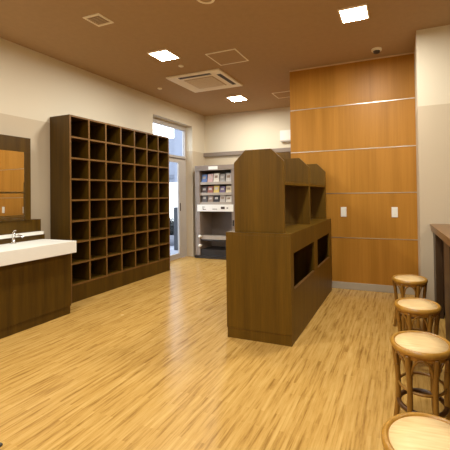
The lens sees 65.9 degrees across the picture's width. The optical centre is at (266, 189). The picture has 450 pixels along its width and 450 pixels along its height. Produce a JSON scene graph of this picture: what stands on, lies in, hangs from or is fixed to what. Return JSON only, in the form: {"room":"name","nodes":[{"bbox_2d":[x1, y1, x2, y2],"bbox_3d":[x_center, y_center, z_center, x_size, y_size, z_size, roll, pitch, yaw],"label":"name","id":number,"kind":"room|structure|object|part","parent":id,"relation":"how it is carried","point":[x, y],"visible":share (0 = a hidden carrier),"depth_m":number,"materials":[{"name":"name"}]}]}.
{"room":"changing room","nodes":[
{"label":"changing room","id":0,"kind":"room"},
{"bbox_2d":[0,38,204,256],"bbox_3d":[-2.837,-0.135,3.412,0.200,2.836,8.479,-1,-1,21],"label":"wall","id":1,"kind":"structure","parent":0,"point":[36,87],"depth_m":4.12,"materials":[{"name":"paint"}]},
{"bbox_2d":[0,134,30,221],"bbox_3d":[-2.906,-0.117,2.763,0.142,0.858,1.921,-1,-1,21],"label":"mirror","id":2,"kind":"object","parent":1,"relation":"attached to","point":[15,152],"visible":1,"depth_m":3.49,"materials":[{"name":"brown wood"}]},
{"bbox_3d":[-2.908,-0.042,2.764,0.134,0.708,1.802,-1,-1,21],"label":"glass","id":3,"kind":"part","parent":2,"relation":"part of","materials":[{"name":"white mirror"}]},
{"bbox_2d":[0,219,44,244],"bbox_3d":[-2.850,0.795,2.806,0.182,0.962,2.055,-1,-1,21],"label":"backsplash","id":4,"kind":"structure","parent":1,"relation":"attached to","point":[30,230],"depth_m":3.54,"materials":[{"name":"brown wood"}]},
{"bbox_2d":[153,117,185,159],"bbox_3d":[-1.806,-0.914,6.247,0.070,0.652,1.140,-1,-1,21],"label":"window","id":5,"kind":"structure","parent":1,"relation":"in","point":[176,133],"depth_m":6.42,"materials":[{"name":"glass"}]},
{"bbox_2d":[169,157,186,260],"bbox_3d":[-1.792,0.352,6.232,0.042,1.885,1.120,-1,-1,21],"label":"door","id":6,"kind":"structure","parent":1,"relation":"in","point":[177,167],"depth_m":6.51,"materials":[{"name":"glass"}]},
{"bbox_3d":[-1.819,0.344,6.168,0.008,1.720,0.800,-1,-1,21],"label":"pane","id":7,"kind":"part","parent":6,"relation":"part of","materials":[{"name":"clear glass"}]},
{"bbox_2d":[0,256,445,449],"bbox_3d":[0.109,1.277,2.247,6.483,0.100,8.479,-1,-1,21],"label":"floor","id":8,"kind":"structure","parent":0,"point":[150,363],"depth_m":2.27,"materials":[{"name":"beige wood"}]},
{"bbox_2d":[0,253,70,338],"bbox_3d":[-2.574,0.957,2.676,0.420,0.626,2.016,-1,-1,21],"label":"vanity cabinet","id":9,"kind":"object","parent":8,"relation":"on","point":[33,293],"visible":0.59,"depth_m":3.18,"materials":[{"name":"brown wood"}]},
{"bbox_2d":[0,239,76,265],"bbox_3d":[-2.562,0.584,2.668,0.498,0.121,2.065,-1,-1,21],"label":"washbasin","id":10,"kind":"object","parent":9,"relation":"in","point":[25,251],"visible":1,"depth_m":3.20,"materials":[{"name":"white ceramic"}]},
{"bbox_2d":[11,230,22,243],"bbox_3d":[-2.441,0.462,3.370,0.119,0.137,0.044,-1,-1,-1],"label":"faucet","id":11,"kind":"object","parent":10,"relation":"on","point":[13,233],"visible":1,"depth_m":3.36,"materials":[{"name":"silver metal"}]},
{"bbox_2d":[50,114,169,303],"bbox_3d":[-2.027,0.224,4.747,0.317,2.130,1.782,-1,-1,21],"label":"cubby shelf","id":12,"kind":"object","parent":8,"relation":"on","point":[109,183],"visible":0.98,"depth_m":4.43,"materials":[{"name":"brown wood"}]},
{"bbox_3d":[-2.350,0.218,3.928,0.314,2.130,0.020,-1,-1,21],"label":"panel","id":13,"kind":"part","parent":12,"relation":"part of","materials":[{"name":"brown wood"}]},
{"bbox_3d":[-2.043,-0.831,4.761,0.314,0.020,1.742,-1,-1,21],"label":"panel","id":14,"kind":"part","parent":12,"relation":"part of","materials":[{"name":"brown wood"}]},
{"bbox_3d":[-2.016,1.091,4.737,0.314,0.020,1.742,-1,-1,21],"label":"panel","id":15,"kind":"part","parent":12,"relation":"part of","materials":[{"name":"brown wood"}]},
{"bbox_3d":[-1.707,0.230,5.568,0.314,2.130,0.020,-1,-1,21],"label":"panel","id":16,"kind":"part","parent":12,"relation":"part of","materials":[{"name":"brown wood"}]},
{"bbox_2d":[195,164,234,259],"bbox_3d":[-0.886,0.419,6.645,0.855,1.755,0.510,-1,-1,21],"label":"display rack","id":17,"kind":"object","parent":8,"relation":"on","point":[213,219],"visible":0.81,"depth_m":6.58,"materials":[{"name":"beige metal"}]},
{"bbox_3d":[-1.230,0.449,6.801,0.100,1.610,0.470,-1,-1,21],"label":"panel","id":18,"kind":"part","parent":17,"relation":"part of","materials":[{"name":"beige metal"}]},
{"bbox_2d":[202,195,207,201],"bbox_3d":[-1.181,0.189,6.597,0.113,0.168,0.051,-1,-1,21],"label":"brochure","id":19,"kind":"object","parent":17,"relation":"on","point":[204,197],"visible":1,"depth_m":6.59,"materials":[{"name":"grey paper"}]},
{"bbox_2d":[202,175,207,181],"bbox_3d":[-1.187,-0.197,6.602,0.113,0.180,0.051,-1,-1,21],"label":"brochure","id":20,"kind":"object","parent":17,"relation":"on","point":[204,177],"visible":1,"depth_m":6.60,"materials":[{"name":"blue paper"}]},
{"bbox_2d":[202,187,207,192],"bbox_3d":[-1.184,0.021,6.599,0.113,0.150,0.051,-1,-1,21],"label":"brochure","id":21,"kind":"object","parent":17,"relation":"on","point":[204,189],"visible":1,"depth_m":6.59,"materials":[{"name":"grey paper"}]},
{"bbox_2d":[207,174,213,181],"bbox_3d":[-1.065,-0.203,6.554,0.113,0.189,0.051,-1,-1,21],"label":"brochure","id":22,"kind":"object","parent":17,"relation":"on","point":[210,176],"visible":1,"depth_m":6.55,"materials":[{"name":"pink paper"}]},
{"bbox_2d":[208,186,213,192],"bbox_3d":[-1.062,0.015,6.551,0.113,0.159,0.051,-1,-1,21],"label":"brochure","id":23,"kind":"object","parent":17,"relation":"on","point":[210,188],"visible":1,"depth_m":6.55,"materials":[{"name":"red paper"}]},
{"bbox_2d":[208,196,213,201],"bbox_3d":[-1.059,0.196,6.549,0.113,0.150,0.051,-1,-1,21],"label":"brochure","id":24,"kind":"object","parent":17,"relation":"on","point":[210,198],"visible":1,"depth_m":6.54,"materials":[{"name":"paper"}]},
{"bbox_3d":[-0.961,0.345,6.437,0.770,0.130,0.012,-1,-1,21],"label":"label panel","id":25,"kind":"part","parent":17,"relation":"part of","materials":[{"name":"white plastic"}]},
{"bbox_2d":[213,173,219,181],"bbox_3d":[-0.943,-0.210,6.506,0.113,0.198,0.051,-1,-1,21],"label":"brochure","id":26,"kind":"object","parent":17,"relation":"on","point":[216,175],"visible":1,"depth_m":6.50,"materials":[{"name":"white paper"}]},
{"bbox_2d":[214,195,219,201],"bbox_3d":[-0.937,0.189,6.501,0.113,0.159,0.051,-1,-1,21],"label":"brochure","id":27,"kind":"object","parent":17,"relation":"on","point":[216,197],"visible":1,"depth_m":6.50,"materials":[{"name":"black paper"}]},
{"bbox_2d":[214,186,219,192],"bbox_3d":[-0.940,0.008,6.504,0.113,0.168,0.051,-1,-1,21],"label":"brochure","id":28,"kind":"object","parent":17,"relation":"on","point":[216,188],"visible":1,"depth_m":6.50,"materials":[{"name":"yellow paper"}]},
{"bbox_3d":[-0.799,0.443,6.873,0.710,1.610,0.020,-1,-1,21],"label":"panel","id":29,"kind":"part","parent":17,"relation":"part of","materials":[{"name":"beige metal"}]},
{"bbox_2d":[219,174,225,181],"bbox_3d":[-0.821,-0.204,6.459,0.113,0.180,0.051,-1,-1,21],"label":"brochure","id":30,"kind":"object","parent":17,"relation":"on","point":[222,176],"visible":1,"depth_m":6.45,"materials":[{"name":"grey paper"}]},
{"bbox_2d":[220,195,225,201],"bbox_3d":[-0.816,0.182,6.454,0.113,0.168,0.051,-1,-1,21],"label":"brochure","id":31,"kind":"object","parent":17,"relation":"on","point":[222,197],"visible":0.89,"depth_m":6.45,"materials":[{"name":"beige paper"}]},
{"bbox_2d":[220,186,225,191],"bbox_3d":[-0.818,0.014,6.456,0.113,0.150,0.051,-1,-1,21],"label":"brochure","id":32,"kind":"object","parent":17,"relation":"on","point":[222,188],"visible":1,"depth_m":6.45,"materials":[{"name":"purple paper"}]},
{"bbox_2d":[226,173,230,180],"bbox_3d":[-0.699,-0.210,6.411,0.113,0.189,0.051,-1,-1,21],"label":"brochure","id":33,"kind":"object","parent":17,"relation":"on","point":[228,175],"visible":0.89,"depth_m":6.41,"materials":[{"name":"white paper"}]},
{"bbox_2d":[226,186,230,191],"bbox_3d":[-0.696,0.007,6.408,0.113,0.159,0.051,-1,-1,21],"label":"brochure","id":34,"kind":"object","parent":17,"relation":"on","point":[228,188],"visible":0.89,"depth_m":6.41,"materials":[{"name":"beige paper"}]},
{"bbox_2d":[226,196,231,201],"bbox_3d":[-0.693,0.189,6.406,0.113,0.150,0.051,-1,-1,21],"label":"brochure","id":35,"kind":"object","parent":17,"relation":"on","point":[228,198],"visible":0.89,"depth_m":6.40,"materials":[{"name":"white paper"}]},
{"bbox_3d":[-0.516,0.435,6.521,0.075,1.610,0.470,-1,-1,21],"label":"panel","id":36,"kind":"part","parent":17,"relation":"part of","materials":[{"name":"beige metal"}]},
{"bbox_2d":[226,149,331,346],"bbox_3d":[0.234,0.458,3.581,0.576,1.568,1.680,-1,-1,21],"label":"cabinet","id":37,"kind":"object","parent":8,"relation":"on","point":[279,248],"depth_m":2.85,"materials":[{"name":"brown wood"}]},
{"bbox_3d":[-0.065,0.763,2.807,0.573,0.777,0.025,-1,-1,21],"label":"panel","id":38,"kind":"part","parent":37,"relation":"part of","materials":[{"name":"brown wood"}]},
{"bbox_2d":[226,218,330,236],"bbox_3d":[0.231,0.369,3.582,0.573,0.022,1.680,-1,-1,21],"label":"countertop","id":39,"kind":"structure","parent":37,"relation":"on","point":[291,229],"depth_m":3.01,"materials":[{"name":"brown wood"}]},
{"bbox_2d":[285,182,308,186],"bbox_3d":[0.088,-0.045,3.222,0.438,0.026,0.797,-1,-1,21],"label":"shelf","id":40,"kind":"object","parent":37,"relation":"attached to","point":[287,184],"depth_m":3.25,"materials":[{"name":"brown wood"}]},
{"bbox_3d":[0.490,0.446,3.481,0.020,0.142,1.630,-1,-1,21],"label":"rail","id":41,"kind":"part","parent":37,"relation":"part of","materials":[{"name":"brown wood"}]},
{"bbox_3d":[0.497,0.982,3.474,0.020,0.340,1.630,-1,-1,21],"label":"panel","id":42,"kind":"part","parent":37,"relation":"part of","materials":[{"name":"brown wood"}]},
{"bbox_2d":[310,184,324,187],"bbox_3d":[0.384,-0.040,3.976,0.438,0.026,0.767,-1,-1,21],"label":"shelf","id":43,"kind":"object","parent":37,"relation":"attached to","point":[311,185],"depth_m":4.07,"materials":[{"name":"brown wood"}]},
{"bbox_3d":[0.539,0.774,4.348,0.573,0.777,0.025,-1,-1,21],"label":"panel","id":44,"kind":"part","parent":37,"relation":"part of","materials":[{"name":"brown wood"}]},
{"bbox_2d":[392,274,427,330],"bbox_3d":[1.273,1.001,3.038,0.296,0.443,0.296,-1,-1,21],"label":"stool","id":45,"kind":"object","parent":8,"relation":"on","point":[415,282],"visible":0.68,"depth_m":2.96,"materials":[{"name":"wood"}]},
{"bbox_3d":[1.160,1.020,3.083,0.045,0.409,0.030,-1,-1,21],"label":"leg","id":46,"kind":"part","parent":45,"relation":"part of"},
{"bbox_3d":[1.179,1.018,2.963,0.036,0.409,0.044,-1,-1,21],"label":"leg","id":47,"kind":"part","parent":45,"relation":"part of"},
{"bbox_3d":[1.270,0.791,3.041,0.250,0.016,0.250,-1,-1,21],"label":"seat","id":48,"kind":"part","parent":45,"relation":"part of","materials":[{"name":"wood"}]},
{"bbox_3d":[1.291,1.016,2.919,0.029,0.409,0.047,-1,-1,-11],"label":"leg","id":49,"kind":"part","parent":45,"relation":"part of","materials":[{"name":"brown wood"}]},
{"bbox_3d":[1.385,1.016,2.994,0.045,0.409,0.030,-1,-1,21],"label":"leg","id":50,"kind":"part","parent":45,"relation":"part of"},
{"bbox_2d":[381,412,449,449],"bbox_3d":[0.509,0.987,1.044,0.296,0.443,0.296,-1,-1,16],"label":"stool","id":51,"kind":"object","parent":8,"relation":"on","point":[408,430],"visible":1,"depth_m":1.09,"materials":[{"name":"wood"}]},
{"bbox_2d":[394,297,441,373],"bbox_3d":[1.031,0.996,2.335,0.296,0.443,0.296,-1,-1,17],"label":"stool","id":52,"kind":"object","parent":8,"relation":"on","point":[410,307],"visible":0.69,"depth_m":2.28,"materials":[{"name":"wood"}]},
{"bbox_3d":[0.916,1.015,2.370,0.045,0.409,0.030,-1,-1,17],"label":"leg","id":53,"kind":"part","parent":52,"relation":"part of","materials":[{"name":"brown wood"}]},
{"bbox_3d":[0.943,1.013,2.252,0.047,0.409,0.029,0,-1,-41],"label":"leg","id":54,"kind":"part","parent":52,"relation":"part of","materials":[{"name":"brown wood"}]},
{"bbox_3d":[1.028,0.785,2.338,0.250,0.016,0.250,-1,-1,17],"label":"seat","id":55,"kind":"part","parent":52,"relation":"part of","materials":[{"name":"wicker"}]},
{"bbox_3d":[1.119,1.012,2.418,0.047,0.409,0.029,0,-1,-41],"label":"leg","id":56,"kind":"part","parent":52,"relation":"part of","materials":[{"name":"brown wood"}]},
{"bbox_3d":[1.059,1.011,2.217,0.029,0.409,0.047,-1,-1,-16],"label":"leg","id":57,"kind":"part","parent":52,"relation":"part of","materials":[{"name":"brown wood"}]},
{"bbox_3d":[1.147,1.010,2.300,0.045,0.409,0.030,-1,-1,17],"label":"leg","id":58,"kind":"part","parent":52,"relation":"part of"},
{"bbox_2d":[390,330,449,419],"bbox_3d":[0.791,0.992,1.744,0.296,0.443,0.296,-1,-1,23],"label":"stool","id":59,"kind":"object","parent":8,"relation":"on","point":[427,348],"visible":0.89,"depth_m":1.69,"materials":[{"name":"wood"}]},
{"bbox_3d":[0.679,1.011,1.790,0.045,0.409,0.030,-1,-1,23],"label":"leg","id":60,"kind":"part","parent":59,"relation":"part of","materials":[{"name":"brown wood"}]},
{"bbox_3d":[0.695,1.009,1.670,0.036,0.409,0.044,-1,-1,23],"label":"leg","id":61,"kind":"part","parent":59,"relation":"part of","materials":[{"name":"brown wood"}]},
{"bbox_3d":[0.788,0.781,1.747,0.250,0.016,0.250,-1,-1,23],"label":"seat","id":62,"kind":"part","parent":59,"relation":"part of","materials":[{"name":"wood"}]},
{"bbox_3d":[0.887,1.008,1.818,0.047,0.409,0.029,0,-1,-35],"label":"leg","id":63,"kind":"part","parent":59,"relation":"part of","materials":[{"name":"brown wood"}]},
{"bbox_3d":[0.806,1.007,1.624,0.029,0.409,0.047,-1,-1,-10],"label":"leg","id":64,"kind":"part","parent":59,"relation":"part of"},
{"bbox_3d":[0.903,1.006,1.698,0.045,0.409,0.030,-1,-1,23],"label":"leg","id":65,"kind":"part","parent":59,"relation":"part of","materials":[{"name":"brown wood"}]},
{"bbox_2d":[430,224,449,341],"bbox_3d":[1.216,0.760,1.335,0.738,0.880,4.183,-1,-1,21],"label":"countertop","id":66,"kind":"structure","parent":8,"relation":"on","point":[441,232],"depth_m":3.19,"materials":[{"name":"brown wood"}]},
{"bbox_3d":[1.237,0.744,1.337,0.599,0.712,4.163,-1,-1,21],"label":"panel","id":67,"kind":"part","parent":66,"relation":"part of","materials":[{"name":"brown wood"}]},
{"bbox_2d":[0,0,449,115],"bbox_3d":[0.067,-1.668,2.284,6.483,0.120,8.479,-1,-1,21],"label":"ceiling","id":68,"kind":"structure","parent":0,"point":[277,38],"depth_m":3.55,"materials":[{"name":"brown paint"}]},
{"bbox_2d":[83,13,113,26],"bbox_3d":[-1.554,-1.570,3.183,0.190,0.008,0.180,-1,-1,21],"label":"ceiling vent","id":69,"kind":"object","parent":68,"relation":"in","point":[97,19],"visible":1,"depth_m":3.18,"materials":[{"name":"white plastic"}]},
{"bbox_2d":[147,49,179,61],"bbox_3d":[-1.190,-1.563,4.001,0.264,0.012,0.264,-1,-1,21],"label":"recessed light","id":70,"kind":"object","parent":68,"relation":"in","point":[162,55],"visible":1,"depth_m":3.99,"materials":[{"name":"white plastic"}]},
{"bbox_2d":[166,68,242,92],"bbox_3d":[-0.867,-1.544,4.933,0.840,0.036,0.730,-1,-1,21],"label":"air conditioner","id":71,"kind":"object","parent":68,"relation":"attached to","point":[214,79],"visible":1,"depth_m":4.85,"materials":[{"name":"white plastic"}]},
{"bbox_2d":[184,76,225,88],"bbox_3d":[-0.867,-1.533,4.932,0.460,0.006,0.410,-1,-1,21],"label":"grille","id":72,"kind":"object","parent":71,"relation":"attached to","point":[204,82],"depth_m":4.90,"materials":[{"name":"white plastic"}]},
{"bbox_2d":[197,0,214,3],"bbox_3d":[-0.505,-1.589,2.857,0.160,0.008,0.160,-1,-1,21],"label":"ceiling speaker","id":73,"kind":"object","parent":68,"relation":"attached to","point":[200,1],"visible":1,"depth_m":2.90,"materials":[{"name":"white plastic"}]},
{"bbox_2d":[205,48,248,65],"bbox_3d":[-0.461,-1.574,4.094,0.390,0.008,0.375,-1,-1,21],"label":"access hatch","id":74,"kind":"object","parent":68,"relation":"attached to","point":[231,56],"visible":1,"depth_m":4.09,"materials":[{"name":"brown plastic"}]},
{"bbox_2d":[226,95,247,101],"bbox_3d":[-0.493,-1.549,5.833,0.284,0.012,0.284,-1,-1,21],"label":"recessed light","id":75,"kind":"object","parent":68,"relation":"in","point":[237,97],"visible":1,"depth_m":5.82,"materials":[{"name":"white plastic"}]},
{"bbox_2d":[228,96,246,100],"bbox_3d":[-0.493,-1.550,5.833,0.260,0.010,0.260,-1,-1,21],"label":"diffuser","id":76,"kind":"object","parent":75,"relation":"attached to","point":[233,98],"depth_m":5.83,"materials":[{"name":"beige plastic"}]},
{"bbox_2d":[272,91,289,97],"bbox_3d":[0.325,-1.565,5.652,0.385,0.008,0.320,-1,-1,21],"label":"access hatch","id":77,"kind":"object","parent":68,"relation":"attached to","point":[285,94],"visible":0.59,"depth_m":5.65,"materials":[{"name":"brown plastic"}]},
{"bbox_2d":[338,3,369,23],"bbox_3d":[0.801,-1.602,3.135,0.254,0.012,0.254,-1,-1,21],"label":"recessed light","id":78,"kind":"object","parent":68,"relation":"in","point":[359,12],"visible":1,"depth_m":3.12,"materials":[{"name":"white plastic"}]},
{"bbox_2d":[371,47,381,53],"bbox_3d":[1.260,-1.578,3.921,0.116,0.052,0.116,-1,-1,21],"label":"smoke detector","id":79,"kind":"object","parent":68,"relation":"attached to","point":[376,50],"visible":1,"depth_m":3.89,"materials":[{"name":"white plastic"}]},
{"bbox_2d":[204,107,290,165],"bbox_3d":[-0.102,-0.131,6.786,2.427,2.836,0.200,-1,-1,21],"label":"wall","id":80,"kind":"structure","parent":0,"point":[258,129],"depth_m":6.82,"materials":[{"name":"paint"}]},
{"bbox_2d":[204,147,290,156],"bbox_3d":[-0.157,-0.737,6.677,2.427,0.077,0.050,-1,-1,21],"label":"trim","id":81,"kind":"structure","parent":80,"relation":"attached to","point":[229,153],"depth_m":6.86,"materials":[{"name":"white wood"}]},
{"bbox_2d":[276,152,290,158],"bbox_3d":[0.428,0.283,6.422,1.100,1.985,0.085,-1,-1,21],"label":"door","id":82,"kind":"structure","parent":80,"relation":"in","point":[284,155],"depth_m":6.46,"materials":[{"name":"brown wood"}]},
{"bbox_2d":[280,130,290,141],"bbox_3d":[0.410,-1.009,6.446,0.305,0.214,0.070,-1,-1,21],"label":"emergency light","id":83,"kind":"object","parent":80,"relation":"attached to","point":[284,134],"visible":0.53,"depth_m":6.43,"materials":[{"name":"white plastic"}]},
{"bbox_2d":[289,54,418,285],"bbox_3d":[1.409,-0.172,5.222,1.530,2.836,2.008,-1,-1,21],"label":"wall","id":84,"kind":"structure","parent":0,"point":[359,172],"depth_m":4.22,"materials":[{"name":"orange wood"}]},
{"bbox_2d":[341,207,346,216],"bbox_3d":[0.971,0.280,4.306,0.070,0.122,0.012,-1,-1,21],"label":"switch plate","id":85,"kind":"object","parent":84,"relation":"attached to","point":[343,209],"visible":1,"depth_m":4.30,"materials":[{"name":"white plastic"}]},
{"bbox_2d":[289,52,413,71],"bbox_3d":[1.020,-1.589,4.300,1.530,0.014,0.012,-1,-1,21],"label":"trim","id":86,"kind":"structure","parent":84,"relation":"attached to","point":[410,52],"depth_m":4.27,"materials":[{"name":"beige paint"}]},
{"bbox_2d":[292,97,414,110],"bbox_3d":[1.029,-1.060,4.297,1.530,0.009,0.004,-1,-1,21],"label":"trim","id":87,"kind":"structure","parent":84,"relation":"attached to","point":[414,97],"depth_m":4.27,"materials":[{"name":"metal"}]},
{"bbox_2d":[292,145,415,152],"bbox_3d":[1.037,-0.501,4.290,1.530,0.009,0.004,-1,-1,21],"label":"trim","id":88,"kind":"structure","parent":84,"relation":"attached to","point":[409,145],"depth_m":4.27,"materials":[{"name":"metal"}]},
{"bbox_2d":[326,192,416,193],"bbox_3d":[1.045,0.044,4.283,1.530,0.009,0.004,-1,-1,21],"label":"trim","id":89,"kind":"structure","parent":84,"relation":"attached to","point":[372,192],"depth_m":4.15,"materials":[{"name":"metal"}]},
{"bbox_2d":[332,281,414,294],"bbox_3d":[1.060,1.197,4.265,1.530,0.085,0.012,-1,-1,21],"label":"baseboard","id":90,"kind":"structure","parent":84,"relation":"attached to","point":[335,284],"depth_m":4.18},
{"bbox_2d":[332,237,416,239],"bbox_3d":[1.053,0.599,4.276,1.530,0.009,0.004,-1,-1,21],"label":"trim","id":91,"kind":"structure","parent":84,"relation":"attached to","point":[332,237],"depth_m":4.17,"materials":[{"name":"metal"}]},
{"bbox_2d":[391,207,397,216],"bbox_3d":[1.529,0.269,4.087,0.070,0.122,0.012,-1,-1,21],"label":"switch plate","id":92,"kind":"object","parent":84,"relation":"attached to","point":[394,209],"visible":1,"depth_m":4.08,"materials":[{"name":"white plastic"}]},
{"bbox_2d":[414,25,449,301],"bbox_3d":[2.023,-0.228,1.507,2.326,2.836,8.479,-1,-1,21],"label":"wall","id":93,"kind":"structure","parent":0,"point":[432,45],"depth_m":3.42,"materials":[{"name":"paint"}]}
]}

